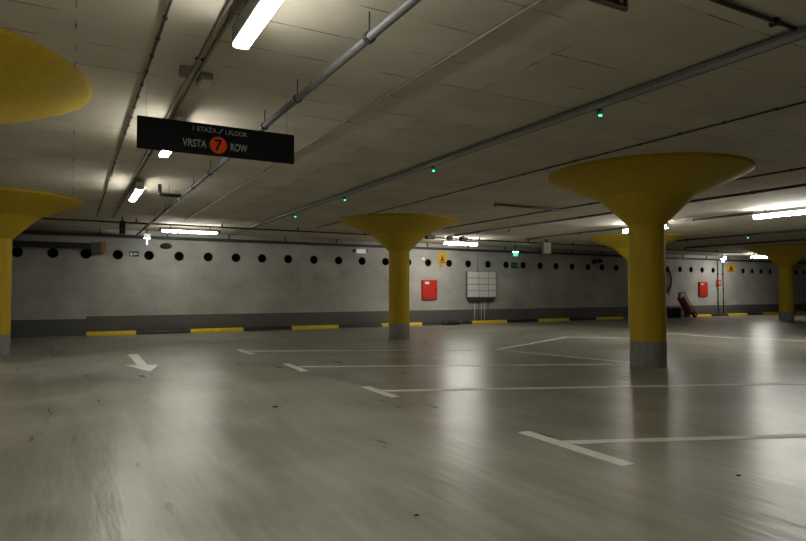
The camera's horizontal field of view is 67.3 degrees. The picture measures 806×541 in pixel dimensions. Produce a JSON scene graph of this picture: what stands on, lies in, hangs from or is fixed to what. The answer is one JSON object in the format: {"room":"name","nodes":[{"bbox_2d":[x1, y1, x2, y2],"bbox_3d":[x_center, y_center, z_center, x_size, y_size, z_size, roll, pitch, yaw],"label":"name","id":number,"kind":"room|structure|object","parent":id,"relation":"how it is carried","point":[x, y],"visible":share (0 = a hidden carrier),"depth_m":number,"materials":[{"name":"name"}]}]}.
{"room":"parking garage","nodes":[
{"label":"parking garage","id":0,"kind":"room"},
{"bbox_2d":[0,313,805,540],"bbox_3d":[17.588,1.993,14.662,71.000,0.810,36.900,1,-2,-29],"label":"floor","id":1,"kind":"structure","parent":0,"point":[195,446],"depth_m":5.40,"materials":[{"name":"concrete"}]},
{"bbox_2d":[0,187,83,354],"bbox_3d":[-8.950,0.130,13.286,3.400,3.480,3.400,1,-2,-29],"label":"column","id":2,"kind":"structure","parent":1,"relation":"on","point":[19,208],"depth_m":13.12,"materials":[{"name":"yellow concrete"}]},
{"bbox_2d":[0,27,90,124],"bbox_3d":[-4.701,-0.184,5.358,3.400,3.390,3.400,1,-2,-29],"label":"column","id":3,"kind":"structure","parent":1,"relation":"on","point":[36,82],"depth_m":5.51,"materials":[{"name":"paint"}]},
{"bbox_2d":[86,330,135,335],"bbox_3d":[-9.594,2.069,19.908,1.464,0.135,0.280,1,-2,-29],"label":"block","id":4,"kind":"object","parent":1,"relation":"on","point":[132,332],"visible":1,"depth_m":19.82,"materials":[{"name":"yellow paint"}]},
{"bbox_2d":[124,354,157,371],"bbox_3d":[-5.067,1.747,11.568,0.570,0.039,3.550,1,-2,-29],"label":"arrow","id":5,"kind":"object","parent":1,"relation":"on","point":[136,358],"depth_m":10.94,"materials":[{"name":"white paint"}]},
{"bbox_2d":[136,329,189,334],"bbox_3d":[-8.186,2.095,20.680,1.714,0.135,0.280,1,-2,-29],"label":"block","id":6,"kind":"object","parent":1,"relation":"on","point":[167,331],"visible":0.9,"depth_m":20.55,"materials":[{"name":"black paint"}]},
{"bbox_2d":[190,327,243,332],"bbox_3d":[-6.621,2.124,21.537,1.824,0.135,0.280,1,-2,-29],"label":"block","id":7,"kind":"object","parent":1,"relation":"on","point":[201,330],"visible":0.8,"depth_m":21.41,"materials":[{"name":"yellow paint"}]},
{"bbox_2d":[243,326,291,330],"bbox_3d":[-5.025,2.154,22.412,1.784,0.135,0.280,1,-2,-29],"label":"block","id":8,"kind":"object","parent":1,"relation":"on","point":[270,327],"visible":0.9,"depth_m":22.29,"materials":[{"name":"black paint"}]},
{"bbox_2d":[291,325,338,329],"bbox_3d":[-3.399,2.184,23.304,1.894,0.135,0.280,1,-2,-29],"label":"block","id":9,"kind":"object","parent":1,"relation":"on","point":[305,326],"visible":0.85,"depth_m":23.23,"materials":[{"name":"yellow paint"}]},
{"bbox_2d":[238,349,437,353],"bbox_3d":[-1.203,1.811,13.407,5.462,0.034,1.173,0,-2,4],"label":"bay marking","id":10,"kind":"object","parent":1,"relation":"on","point":[241,350],"visible":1,"depth_m":13.73,"materials":[{"name":"paint"}]},
{"bbox_2d":[339,323,381,327],"bbox_3d":[-1.733,2.215,24.217,1.874,0.135,0.280,1,-2,-29],"label":"block","id":11,"kind":"object","parent":1,"relation":"on","point":[375,324],"visible":0.85,"depth_m":24.06,"materials":[{"name":"black paint"}]},
{"bbox_2d":[341,213,456,338],"bbox_3d":[-0.113,0.276,17.674,3.400,3.476,3.400,1,-2,-29],"label":"column","id":12,"kind":"structure","parent":1,"relation":"on","point":[399,233],"depth_m":17.31,"materials":[{"name":"yellow concrete"}]},
{"bbox_2d":[380,322,421,326],"bbox_3d":[-0.076,2.246,25.125,1.874,0.135,0.280,1,-2,-29],"label":"block","id":13,"kind":"object","parent":1,"relation":"on","point":[411,323],"visible":0.6,"depth_m":25.25,"materials":[{"name":"yellow paint"}]},
{"bbox_2d":[422,321,471,324],"bbox_3d":[1.875,2.282,26.194,2.544,0.135,0.280,1,-2,-29],"label":"block","id":14,"kind":"object","parent":1,"relation":"on","point":[463,322],"visible":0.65,"depth_m":25.82,"materials":[{"name":"black paint"}]},
{"bbox_2d":[284,363,611,370],"bbox_3d":[0.718,1.674,10.425,5.933,0.036,1.159,0,-2,3],"label":"bay marking","id":15,"kind":"object","parent":1,"relation":"on","point":[286,364],"visible":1,"depth_m":10.68,"materials":[{"name":"paint"}]},
{"bbox_2d":[442,320,461,324],"bbox_3d":[2.091,2.227,25.863,1.060,0.194,0.378,1,-2,-29],"label":"heap","id":16,"kind":"object","parent":1,"relation":"on","point":[450,322],"visible":0.9,"depth_m":25.73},
{"bbox_2d":[472,320,506,323],"bbox_3d":[3.852,2.319,27.278,1.934,0.135,0.280,1,-2,-29],"label":"block","id":17,"kind":"object","parent":1,"relation":"on","point":[479,321],"visible":0.8,"depth_m":27.21,"materials":[{"name":"yellow paint"}]},
{"bbox_2d":[507,319,538,322],"bbox_3d":[5.518,2.349,28.191,1.834,0.135,0.280,1,-2,-29],"label":"block","id":18,"kind":"object","parent":1,"relation":"on","point":[514,320],"visible":0.8,"depth_m":28.16,"materials":[{"name":"black paint"}]},
{"bbox_2d":[538,318,569,321],"bbox_3d":[7.188,2.381,29.107,1.944,0.135,0.280,1,-2,-29],"label":"block","id":19,"kind":"object","parent":1,"relation":"on","point":[549,319],"visible":0.8,"depth_m":29.07,"materials":[{"name":"yellow paint"}]},
{"bbox_2d":[493,337,629,362],"bbox_3d":[4.307,1.836,14.800,3.161,0.062,6.900,-1,-2,26],"label":"hatch marking","id":20,"kind":"object","parent":1,"relation":"on","point":[560,337],"visible":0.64,"depth_m":13.84,"materials":[{"name":"paint"}]},
{"bbox_2d":[569,317,596,320],"bbox_3d":[8.845,2.411,30.015,1.804,0.135,0.280,1,-2,-29],"label":"block","id":21,"kind":"object","parent":1,"relation":"on","point":[584,318],"visible":0.8,"depth_m":29.92,"materials":[{"name":"black paint"}]},
{"bbox_2d":[362,382,805,397],"bbox_3d":[3.208,1.555,7.930,7.547,0.038,0.957,0,-2,-2],"label":"bay marking","id":22,"kind":"object","parent":1,"relation":"on","point":[382,392],"visible":1,"depth_m":8.07,"materials":[{"name":"white paint"}]},
{"bbox_2d":[596,316,623,319],"bbox_3d":[10.489,2.442,30.916,1.914,0.135,0.280,1,-2,-29],"label":"block","id":23,"kind":"object","parent":1,"relation":"on","point":[619,317],"visible":0.8,"depth_m":30.73,"materials":[{"name":"yellow paint"}]},
{"bbox_2d":[589,233,684,326],"bbox_3d":[8.921,0.464,23.139,3.400,3.480,3.400,1,-2,-29],"label":"column","id":24,"kind":"structure","parent":1,"relation":"on","point":[619,242],"depth_m":22.60,"materials":[{"name":"yellow concrete"}]},
{"bbox_2d":[548,152,754,367],"bbox_3d":[4.274,-0.005,10.596,3.340,3.392,3.340,1,-2,-29],"label":"column","id":25,"kind":"structure","parent":1,"relation":"on","point":[645,192],"depth_m":10.22,"materials":[{"name":"yellow concrete"}]},
{"bbox_2d":[518,431,805,465],"bbox_3d":[4.444,1.427,5.032,6.791,0.035,1.153,0,-2,-2],"label":"bay marking","id":26,"kind":"object","parent":1,"relation":"on","point":[568,444],"visible":1,"depth_m":5.12,"materials":[{"name":"white paint"}]},
{"bbox_2d":[666,307,681,317],"bbox_3d":[14.715,2.286,32.835,0.900,0.550,0.390,1,-2,-29],"label":"storage bin","id":27,"kind":"object","parent":1,"relation":"on","point":[672,312],"visible":0.89,"depth_m":32.69,"materials":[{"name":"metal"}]},
{"bbox_2d":[677,292,696,317],"bbox_3d":[15.183,1.853,32.553,1.225,1.387,0.564,1,-2,-29],"label":"extinguisher","id":28,"kind":"object","parent":1,"relation":"on","point":[682,300],"visible":1,"depth_m":32.42,"materials":[{"name":"red metal"}]},
{"bbox_2d":[690,314,711,316],"bbox_3d":[16.833,2.560,34.393,1.844,0.135,0.280,1,-2,-29],"label":"block","id":29,"kind":"object","parent":1,"relation":"on","point":[698,315],"visible":0.65,"depth_m":34.36,"materials":[{"name":"yellow paint"}]},
{"bbox_2d":[711,313,728,315],"bbox_3d":[18.337,2.588,35.218,1.554,0.135,0.280,1,-2,-29],"label":"block","id":30,"kind":"object","parent":1,"relation":"on","point":[723,314],"visible":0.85,"depth_m":35.12,"materials":[{"name":"black paint"}]},
{"bbox_2d":[669,333,803,340],"bbox_3d":[9.691,1.921,17.299,0.660,0.056,5.194,1,-2,-33],"label":"lane line","id":31,"kind":"object","parent":1,"relation":"on","point":[669,333],"visible":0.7,"depth_m":17.35,"materials":[{"name":"white paint"}]},
{"bbox_2d":[725,313,747,315],"bbox_3d":[19.836,2.615,36.039,1.834,0.135,0.280,1,-2,-29],"label":"block","id":32,"kind":"object","parent":1,"relation":"on","point":[729,314],"visible":0.85,"depth_m":35.84,"materials":[{"name":"yellow paint"}]},
{"bbox_2d":[747,312,762,314],"bbox_3d":[21.357,2.644,36.873,1.604,0.135,0.280,1,-2,-29],"label":"block","id":33,"kind":"object","parent":1,"relation":"on","point":[758,313],"visible":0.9,"depth_m":36.77,"materials":[{"name":"black paint"}]},
{"bbox_2d":[760,312,778,314],"bbox_3d":[22.861,2.672,37.697,1.794,0.135,0.280,1,-2,-29],"label":"block","id":34,"kind":"object","parent":1,"relation":"on","point":[764,313],"visible":0.7,"depth_m":37.47,"materials":[{"name":"yellow paint"}]},
{"bbox_2d":[743,244,805,320],"bbox_3d":[17.790,0.633,28.114,3.400,3.481,3.400,1,-2,-29],"label":"column","id":35,"kind":"structure","parent":1,"relation":"on","point":[785,256],"depth_m":27.82,"materials":[{"name":"yellow concrete"}]},
{"bbox_2d":[0,0,805,259],"bbox_3d":[17.588,-1.610,14.784,71.000,0.100,36.900,1,-2,-29],"label":"ceiling","id":36,"kind":"structure","parent":0,"point":[557,57],"depth_m":6.99,"materials":[{"name":"concrete"}]},
{"bbox_2d":[119,217,125,233],"bbox_3d":[-7.778,-1.255,16.772,0.150,0.485,0.200,1,-2,-29],"label":"box","id":37,"kind":"object","parent":36,"relation":"hanging from","point":[122,224],"visible":1,"depth_m":16.69,"materials":[{"name":"metal"}]},
{"bbox_2d":[97,0,172,215],"bbox_3d":[-3.190,-1.805,7.098,0.034,0.031,21.400,1,-2,-29],"label":"conduit","id":38,"kind":"object","parent":36,"relation":"attached to","point":[165,17],"visible":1,"depth_m":5.93,"materials":[{"name":"metal"}]},
{"bbox_2d":[129,179,143,201],"bbox_3d":[-5.130,-1.545,11.616,0.124,0.245,1.600,1,-2,-29],"label":"lamp","id":39,"kind":"object","parent":36,"relation":"hanging from","point":[138,187],"visible":1,"depth_m":11.18,"materials":[{"name":"white"}]},
{"bbox_2d":[129,189,142,201],"bbox_3d":[-5.130,-1.442,11.613,0.110,0.038,1.550,1,-2,-29],"label":"diffuser","id":40,"kind":"object","parent":39,"relation":"attached to","point":[135,193],"depth_m":11.51,"materials":[{"name":"white"}]},
{"bbox_2d":[144,228,150,244],"bbox_3d":[-8.357,-1.117,19.759,0.221,0.550,0.214,0,-2,13],"label":"exit light","id":41,"kind":"object","parent":36,"relation":"hanging from","point":[147,236],"visible":0.98,"depth_m":19.73,"materials":[{"name":"white"}]},
{"bbox_2d":[158,150,170,156],"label":"lamp","id":42,"kind":"object","parent":36,"relation":"hanging from","point":[167,153],"depth_m":8.05,"materials":[{"name":"white"}]},
{"bbox_2d":[159,151,170,156],"bbox_3d":[-2.885,-1.579,7.543,0.110,0.038,1.550,1,-2,-29],"label":"diffuser","id":43,"kind":"object","parent":42,"relation":"attached to","point":[161,153],"depth_m":8.05,"materials":[{"name":"white"}]},
{"bbox_2d":[158,184,180,198],"bbox_3d":[-4.543,-1.536,11.767,0.426,0.252,0.110,1,-2,-29],"label":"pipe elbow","id":44,"kind":"object","parent":36,"relation":"hanging from","point":[160,193],"visible":1,"depth_m":11.71,"materials":[{"name":"metal"}]},
{"bbox_2d":[111,0,242,217],"bbox_3d":[-1.667,-1.866,5.139,0.095,0.042,26.500,1,-2,-29],"label":"rail","id":45,"kind":"object","parent":36,"relation":"attached to","point":[199,58],"visible":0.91,"depth_m":5.49,"materials":[{"name":"metal"}]},
{"bbox_2d":[174,115,186,120],"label":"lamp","id":46,"kind":"object","parent":36,"relation":"hanging from","point":[177,117],"depth_m":6.85,"materials":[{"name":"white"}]},
{"bbox_2d":[179,65,190,77],"bbox_3d":[-2.013,-1.832,5.576,0.090,0.081,0.100,1,-2,-29],"label":"junction box","id":47,"kind":"object","parent":36,"relation":"attached to","point":[184,71],"visible":1,"depth_m":5.54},
{"bbox_2d":[159,226,220,233],"bbox_3d":[-6.702,-1.297,19.076,1.840,0.245,0.150,1,-2,-29],"label":"lamp","id":48,"kind":"object","parent":36,"relation":"hanging from","point":[174,230],"visible":0.99,"depth_m":19.02,"materials":[{"name":"white"}]},
{"bbox_2d":[162,230,216,233],"bbox_3d":[-6.713,-1.212,19.067,1.655,0.075,0.110,1,-2,-29],"label":"diffuser","id":49,"kind":"object","parent":48,"relation":"attached to","point":[174,231],"depth_m":19.10,"materials":[{"name":"white"}]},
{"bbox_2d":[196,72,212,89],"bbox_3d":[-1.905,-1.817,5.806,0.120,0.095,0.240,1,-2,-29],"label":"emergency light","id":50,"kind":"object","parent":36,"relation":"attached to","point":[204,80],"visible":0.96,"depth_m":5.72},
{"bbox_2d":[197,79,211,89],"bbox_3d":[-1.905,-1.788,5.805,0.104,0.037,0.220,1,-2,-29],"label":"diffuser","id":51,"kind":"object","parent":50,"relation":"attached to","point":[201,83],"depth_m":5.76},
{"bbox_2d":[137,97,293,163],"bbox_3d":[-1.816,-1.495,6.017,1.520,0.725,0.040,1,-2,-29],"label":"hanging sign","id":52,"kind":"object","parent":36,"relation":"hanging from","point":[153,133],"visible":1,"depth_m":5.96,"materials":[{"name":"metal"}]},
{"bbox_2d":[232,0,282,48],"bbox_3d":[-0.847,-1.808,3.864,0.124,0.245,1.600,1,-2,-29],"label":"lamp","id":53,"kind":"object","parent":36,"relation":"hanging from","point":[254,16],"visible":1,"depth_m":4.14,"materials":[{"name":"white"}]},
{"bbox_2d":[136,0,420,235],"bbox_3d":[-2.878,-1.630,9.260,0.088,0.234,24.900,1,-2,-29],"label":"pipe","id":54,"kind":"object","parent":36,"relation":"hanging from","point":[370,36],"visible":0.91,"depth_m":5.18,"materials":[{"name":"metal"}]},
{"bbox_2d":[184,0,545,220],"bbox_3d":[-1.435,-1.751,8.629,0.039,0.035,20.400,1,-2,-29],"label":"conduit","id":55,"kind":"object","parent":36,"relation":"attached to","point":[452,54],"visible":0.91,"depth_m":5.75,"materials":[{"name":"metal"}]},
{"bbox_2d":[42,218,738,252],"bbox_3d":[1.505,-1.236,22.265,36.000,0.142,0.120,1,-2,-29],"label":"cable tray","id":56,"kind":"object","parent":36,"relation":"hanging from","point":[135,222],"visible":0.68,"depth_m":19.32,"materials":[{"name":"metal"}]},
{"bbox_2d":[20,228,805,263],"bbox_3d":[5.521,-0.962,28.454,53.000,0.270,0.180,1,-2,-29],"label":"cable tray","id":57,"kind":"object","parent":36,"relation":"hanging from","point":[24,231],"visible":0.71,"depth_m":23.33,"materials":[{"name":"metal"}]},
{"bbox_2d":[425,234,434,238],"bbox_3d":[0.976,-1.228,21.774,0.340,0.190,0.170,1,-2,-29],"label":"junction box","id":58,"kind":"object","parent":36,"relation":"hanging from","point":[429,236],"visible":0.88,"depth_m":21.70,"materials":[{"name":"metal"}]},
{"bbox_2d":[443,240,477,245],"bbox_3d":[2.272,-1.129,23.880,1.600,0.245,0.124,1,-2,-29],"label":"lamp","id":59,"kind":"object","parent":36,"relation":"hanging from","point":[448,242],"visible":0.97,"depth_m":23.81,"materials":[{"name":"white"}]},
{"bbox_2d":[445,242,476,245],"bbox_3d":[2.272,-1.056,23.878,1.550,0.097,0.110,1,-2,-29],"label":"diffuser","id":60,"kind":"object","parent":59,"relation":"attached to","point":[448,243],"depth_m":23.86,"materials":[{"name":"white"}]},
{"bbox_2d":[459,236,467,240],"bbox_3d":[2.247,-1.205,22.471,0.300,0.190,0.170,1,-2,-29],"label":"junction box","id":61,"kind":"object","parent":36,"relation":"hanging from","point":[463,238],"visible":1,"depth_m":22.42,"materials":[{"name":"metal"}]},
{"bbox_2d":[512,245,518,255],"bbox_3d":[5.018,-0.892,26.977,0.280,0.510,0.120,1,-2,-29],"label":"exit light","id":62,"kind":"object","parent":36,"relation":"hanging from","point":[515,252],"visible":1,"depth_m":26.95,"materials":[{"name":"white"}]},
{"bbox_2d":[229,26,805,234],"bbox_3d":[0.062,-1.679,10.333,0.126,0.064,25.950,1,-2,-29],"label":"pipe","id":63,"kind":"object","parent":36,"relation":"hanging from","point":[789,37],"visible":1,"depth_m":6.49,"materials":[{"name":"metal"}]},
{"bbox_2d":[595,109,603,115],"bbox_3d":[2.168,-1.763,6.670,0.086,0.128,0.072,1,-2,-29],"label":"sensor","id":64,"kind":"object","parent":63,"relation":"attached to","point":[600,112],"visible":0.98,"depth_m":6.65,"materials":[{"name":"green"}]},
{"bbox_2d":[493,203,558,210],"bbox_3d":[2.988,-1.522,14.586,1.990,0.090,0.100,1,-2,-29],"label":"conduit","id":65,"kind":"object","parent":36,"relation":"attached to","point":[495,204],"visible":1,"depth_m":14.52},
{"bbox_2d":[541,239,550,253],"bbox_3d":[5.726,-0.952,24.168,0.400,0.580,0.128,1,-2,-29],"label":"sign box","id":66,"kind":"object","parent":36,"relation":"hanging from","point":[546,246],"visible":1,"depth_m":24.09,"materials":[{"name":"metal"}]},
{"bbox_2d":[317,101,805,227],"bbox_3d":[2.133,-1.687,10.585,0.034,0.031,20.400,1,-2,-29],"label":"conduit","id":67,"kind":"object","parent":36,"relation":"attached to","point":[803,102],"visible":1,"depth_m":8.64,"materials":[{"name":"metal"}]},
{"bbox_2d":[588,0,627,11],"bbox_3d":[0.400,-1.606,2.508,1.500,0.740,0.028,1,-2,-29],"label":"hanging sign","id":68,"kind":"object","parent":36,"relation":"hanging from","point":[622,5],"visible":1,"depth_m":2.81,"materials":[{"name":"metal"}]},
{"bbox_2d":[443,167,805,228],"bbox_3d":[5.128,-1.604,12.797,0.056,0.046,19.400,1,-2,-29],"label":"conduit","id":69,"kind":"object","parent":36,"relation":"attached to","point":[801,168],"visible":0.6,"depth_m":14.30,"materials":[{"name":"metal"}]},
{"bbox_2d":[454,183,805,235],"bbox_3d":[6.557,-1.564,13.579,0.093,0.074,19.400,1,-2,-29],"label":"conduit","id":70,"kind":"object","parent":36,"relation":"attached to","point":[804,184],"visible":0.84,"depth_m":13.59,"materials":[{"name":"metal"}]},
{"bbox_2d":[623,223,668,232],"bbox_3d":[7.277,-1.322,18.189,0.124,0.245,1.600,1,-2,-29],"label":"lamp","id":71,"kind":"object","parent":36,"relation":"hanging from","point":[625,229],"visible":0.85,"depth_m":18.72,"materials":[{"name":"white"}]},
{"bbox_2d":[525,206,805,239],"bbox_3d":[9.450,-1.510,15.165,0.093,0.074,19.400,1,-2,-29],"label":"conduit","id":72,"kind":"object","parent":36,"relation":"attached to","point":[750,213],"visible":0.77,"depth_m":17.69,"materials":[{"name":"metal"}]},
{"bbox_2d":[674,229,805,241],"bbox_3d":[13.771,-1.367,19.243,0.108,0.085,16.400,1,-2,-29],"label":"conduit","id":73,"kind":"object","parent":36,"relation":"attached to","point":[799,230],"visible":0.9,"depth_m":21.81,"materials":[{"name":"metal"}]},
{"bbox_2d":[686,239,805,248],"bbox_3d":[16.709,-1.274,21.994,0.108,0.085,14.400,1,-2,-29],"label":"conduit","id":74,"kind":"object","parent":36,"relation":"attached to","point":[792,239],"visible":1,"depth_m":25.66,"materials":[{"name":"metal"}]},
{"bbox_2d":[709,0,796,31],"bbox_3d":[2.477,-1.887,4.399,1.310,0.050,0.065,1,-2,-29],"label":"conduit","id":75,"kind":"object","parent":36,"relation":"attached to","point":[773,22],"visible":1,"depth_m":4.46,"materials":[{"name":"metal"}]},
{"bbox_2d":[750,253,766,257],"bbox_3d":[19.509,-0.817,33.100,1.600,0.245,0.124,1,-2,-29],"label":"lamp","id":76,"kind":"object","parent":36,"relation":"hanging from","point":[751,255],"visible":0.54,"depth_m":32.87,"materials":[{"name":"white"}]},
{"bbox_2d":[752,207,805,218],"bbox_3d":[9.395,-1.466,14.848,0.124,0.245,1.600,1,-2,-29],"label":"lamp","id":77,"kind":"object","parent":36,"relation":"hanging from","point":[799,210],"visible":0.97,"depth_m":14.93,"materials":[{"name":"white"}]},
{"bbox_2d":[11,226,805,319],"bbox_3d":[8.836,0.859,30.667,71.000,3.960,0.500,1,-2,-29],"label":"wall","id":78,"kind":"structure","parent":0,"point":[68,285],"depth_m":23.39,"materials":[{"name":"concrete"}]},
{"bbox_2d":[12,247,22,256],"bbox_3d":[-12.165,-0.574,19.092,0.350,0.350,0.334,1,-2,-29],"label":"ventilation unit","id":79,"kind":"object","parent":78,"relation":"attached to","point":[16,251],"visible":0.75,"depth_m":19.16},
{"bbox_2d":[47,248,58,257],"bbox_3d":[-11.315,-0.558,19.558,0.350,0.350,0.334,1,-2,-29],"label":"ventilation unit","id":80,"kind":"object","parent":78,"relation":"attached to","point":[52,252],"visible":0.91,"depth_m":19.62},
{"bbox_2d":[12,240,104,253],"bbox_3d":[-11.466,-0.778,19.123,3.650,0.390,0.300,1,-2,-29],"label":"duct","id":81,"kind":"object","parent":78,"relation":"attached to","point":[96,247],"visible":1,"depth_m":19.34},
{"bbox_2d":[80,249,90,258],"bbox_3d":[-10.490,-0.543,20.010,0.350,0.350,0.334,1,-2,-29],"label":"ventilation unit","id":82,"kind":"object","parent":78,"relation":"attached to","point":[85,253],"visible":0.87,"depth_m":20.09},
{"bbox_2d":[113,250,122,258],"bbox_3d":[-9.658,-0.527,20.467,0.350,0.350,0.334,1,-2,-29],"label":"ventilation unit","id":83,"kind":"object","parent":78,"relation":"attached to","point":[117,254],"visible":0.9,"depth_m":20.54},
{"bbox_2d":[129,251,138,256],"bbox_3d":[-9.134,-0.564,20.553,0.300,0.180,0.024,1,-2,-29],"label":"exit sign","id":84,"kind":"object","parent":78,"relation":"attached to","point":[131,253],"visible":1,"depth_m":20.55,"materials":[{"name":"green plastic"}]},
{"bbox_2d":[144,251,153,259],"bbox_3d":[-8.807,-0.511,20.933,0.350,0.350,0.334,1,-2,-29],"label":"ventilation unit","id":85,"kind":"object","parent":78,"relation":"attached to","point":[148,255],"visible":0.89,"depth_m":21.01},
{"bbox_2d":[160,243,171,248],"bbox_3d":[-8.218,-0.850,20.994,0.390,0.203,0.150,1,-2,-29],"label":"oval fitting","id":86,"kind":"object","parent":78,"relation":"attached to","point":[164,245],"visible":1,"depth_m":20.95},
{"bbox_2d":[174,252,183,260],"bbox_3d":[-7.948,-0.495,21.404,0.350,0.350,0.334,1,-2,-29],"label":"ventilation unit","id":87,"kind":"object","parent":78,"relation":"attached to","point":[179,256],"visible":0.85,"depth_m":21.48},
{"bbox_2d":[204,253,212,260],"bbox_3d":[-7.080,-0.479,21.880,0.350,0.350,0.334,1,-2,-29],"label":"ventilation unit","id":88,"kind":"object","parent":78,"relation":"attached to","point":[207,256],"visible":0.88,"depth_m":21.97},
{"bbox_2d":[232,253,239,261],"bbox_3d":[-6.212,-0.463,22.355,0.350,0.350,0.334,1,-2,-29],"label":"ventilation unit","id":89,"kind":"object","parent":78,"relation":"attached to","point":[235,257],"visible":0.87,"depth_m":22.44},
{"bbox_2d":[258,254,265,262],"bbox_3d":[-5.361,-0.447,22.822,0.350,0.350,0.334,1,-2,-29],"label":"ventilation unit","id":90,"kind":"object","parent":78,"relation":"attached to","point":[261,258],"visible":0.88,"depth_m":22.90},
{"bbox_2d":[284,255,291,262],"bbox_3d":[-4.476,-0.431,23.307,0.350,0.350,0.334,1,-2,-29],"label":"ventilation unit","id":91,"kind":"object","parent":78,"relation":"attached to","point":[288,259],"visible":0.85,"depth_m":23.38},
{"bbox_2d":[310,256,317,263],"bbox_3d":[-3.564,-0.414,23.807,0.350,0.350,0.334,1,-2,-29],"label":"ventilation unit","id":92,"kind":"object","parent":78,"relation":"attached to","point":[313,259],"visible":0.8,"depth_m":23.89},
{"bbox_2d":[335,256,341,263],"bbox_3d":[-2.652,-0.397,24.307,0.350,0.350,0.334,1,-2,-29],"label":"ventilation unit","id":93,"kind":"object","parent":78,"relation":"attached to","point":[338,260],"visible":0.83,"depth_m":24.39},
{"bbox_2d":[354,249,366,252],"bbox_3d":[-1.706,-0.783,24.571,0.600,0.170,0.140,1,-2,-29],"label":"emergency light","id":94,"kind":"object","parent":78,"relation":"attached to","point":[357,250],"visible":1,"depth_m":24.49,"materials":[{"name":"white"}]},
{"bbox_2d":[359,257,365,264],"bbox_3d":[-1.749,-0.380,24.802,0.350,0.350,0.334,1,-2,-29],"label":"ventilation unit","id":95,"kind":"object","parent":78,"relation":"attached to","point":[362,260],"visible":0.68,"depth_m":24.88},
{"bbox_2d":[382,258,388,264],"bbox_3d":[-0.811,-0.363,25.316,0.350,0.350,0.334,1,-2,-29],"label":"ventilation unit","id":96,"kind":"object","parent":78,"relation":"attached to","point":[385,261],"visible":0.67,"depth_m":25.40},
{"bbox_2d":[10,304,805,337],"bbox_3d":[8.958,2.246,30.398,71.000,0.770,0.006,1,-2,-29],"label":"baseboard","id":97,"kind":"structure","parent":78,"relation":"attached to","point":[52,327],"depth_m":23.28,"materials":[{"name":"grey paint"}]},
{"bbox_2d":[425,259,430,265],"bbox_3d":[1.004,-0.329,26.311,0.350,0.350,0.334,1,-2,-29],"label":"ventilation unit","id":98,"kind":"object","parent":78,"relation":"attached to","point":[427,262],"visible":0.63,"depth_m":26.40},
{"bbox_2d":[421,280,436,299],"bbox_3d":[1.150,0.834,26.089,0.750,0.850,0.130,1,-2,-29],"label":"upper cabinet","id":99,"kind":"object","parent":78,"relation":"attached to","point":[428,287],"visible":1,"depth_m":26.03,"materials":[{"name":"red metal"}]},
{"bbox_2d":[438,252,445,266],"bbox_3d":[1.714,-0.463,26.497,0.400,0.640,0.034,1,-2,-29],"label":"warning sign","id":100,"kind":"object","parent":78,"relation":"attached to","point":[441,256],"visible":1,"depth_m":26.48,"materials":[{"name":"yellow plastic"}]},
{"bbox_2d":[446,260,451,266],"bbox_3d":[1.951,-0.312,26.830,0.350,0.350,0.334,1,-2,-29],"label":"ventilation unit","id":101,"kind":"object","parent":78,"relation":"attached to","point":[448,262],"visible":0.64,"depth_m":26.87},
{"bbox_2d":[465,260,470,266],"bbox_3d":[2.846,-0.295,27.320,0.350,0.350,0.334,1,-2,-29],"label":"ventilation unit","id":102,"kind":"object","parent":78,"relation":"attached to","point":[467,263],"visible":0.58,"depth_m":27.38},
{"bbox_2d":[466,253,495,320],"bbox_3d":[3.538,0.795,27.392,1.600,3.173,0.145,1,-2,-29],"label":"electrical cabinet","id":103,"kind":"object","parent":78,"relation":"attached to","point":[480,286],"visible":0.95,"depth_m":27.32,"materials":[{"name":"metal"}]},
{"bbox_2d":[485,261,490,267],"bbox_3d":[3.810,-0.277,27.849,0.350,0.350,0.334,1,-2,-29],"label":"ventilation unit","id":104,"kind":"object","parent":78,"relation":"attached to","point":[487,264],"visible":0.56,"depth_m":27.86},
{"bbox_2d":[503,261,508,267],"bbox_3d":[4.722,-0.260,28.348,0.350,0.350,0.334,1,-2,-29],"label":"ventilation unit","id":105,"kind":"object","parent":78,"relation":"attached to","point":[505,264],"visible":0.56,"depth_m":28.37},
{"bbox_2d":[511,262,517,268],"bbox_3d":[5.237,-0.237,28.428,0.400,0.280,0.024,1,-2,-29],"label":"exit sign","id":106,"kind":"object","parent":78,"relation":"attached to","point":[513,264],"visible":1,"depth_m":28.42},
{"bbox_2d":[592,259,602,263],"bbox_3d":[9.862,-0.467,30.817,0.620,0.260,0.300,1,-2,-29],"label":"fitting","id":107,"kind":"object","parent":78,"relation":"attached to","point":[594,261],"visible":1,"depth_m":30.74,"materials":[{"name":"metal"}]},
{"bbox_2d":[666,266,671,295],"bbox_3d":[14.376,0.510,33.306,1.312,1.743,0.220,1,-2,-29],"label":"fire hose","id":108,"kind":"object","parent":78,"relation":"attached to","point":[666,266],"visible":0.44,"depth_m":33.48,"materials":[{"name":"red rubber"}]},
{"bbox_2d":[698,282,707,296],"bbox_3d":[17.362,1.085,34.977,0.750,0.850,0.130,1,-2,-29],"label":"upper cabinet","id":109,"kind":"object","parent":78,"relation":"attached to","point":[702,286],"visible":1,"depth_m":34.89,"materials":[{"name":"red metal"}]},
{"bbox_2d":[717,261,718,313],"bbox_3d":[18.575,1.058,35.678,0.100,3.219,0.070,1,-2,-29],"label":"pipe","id":110,"kind":"object","parent":78,"relation":"attached to","point":[717,261],"visible":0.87,"depth_m":35.65,"materials":[{"name":"metal"}]},
{"bbox_2d":[722,262,724,312],"bbox_3d":[19.013,1.067,35.918,0.100,3.219,0.070,1,-2,-29],"label":"pipe","id":111,"kind":"object","parent":78,"relation":"attached to","point":[723,302],"visible":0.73,"depth_m":35.89,"materials":[{"name":"metal"}]},
{"bbox_2d":[727,264,734,271],"bbox_3d":[19.706,-0.139,36.359,0.720,0.500,0.034,1,-2,-29],"label":"warning sign","id":112,"kind":"object","parent":78,"relation":"attached to","point":[730,267],"visible":1,"depth_m":36.35,"materials":[{"name":"yellow plastic"}]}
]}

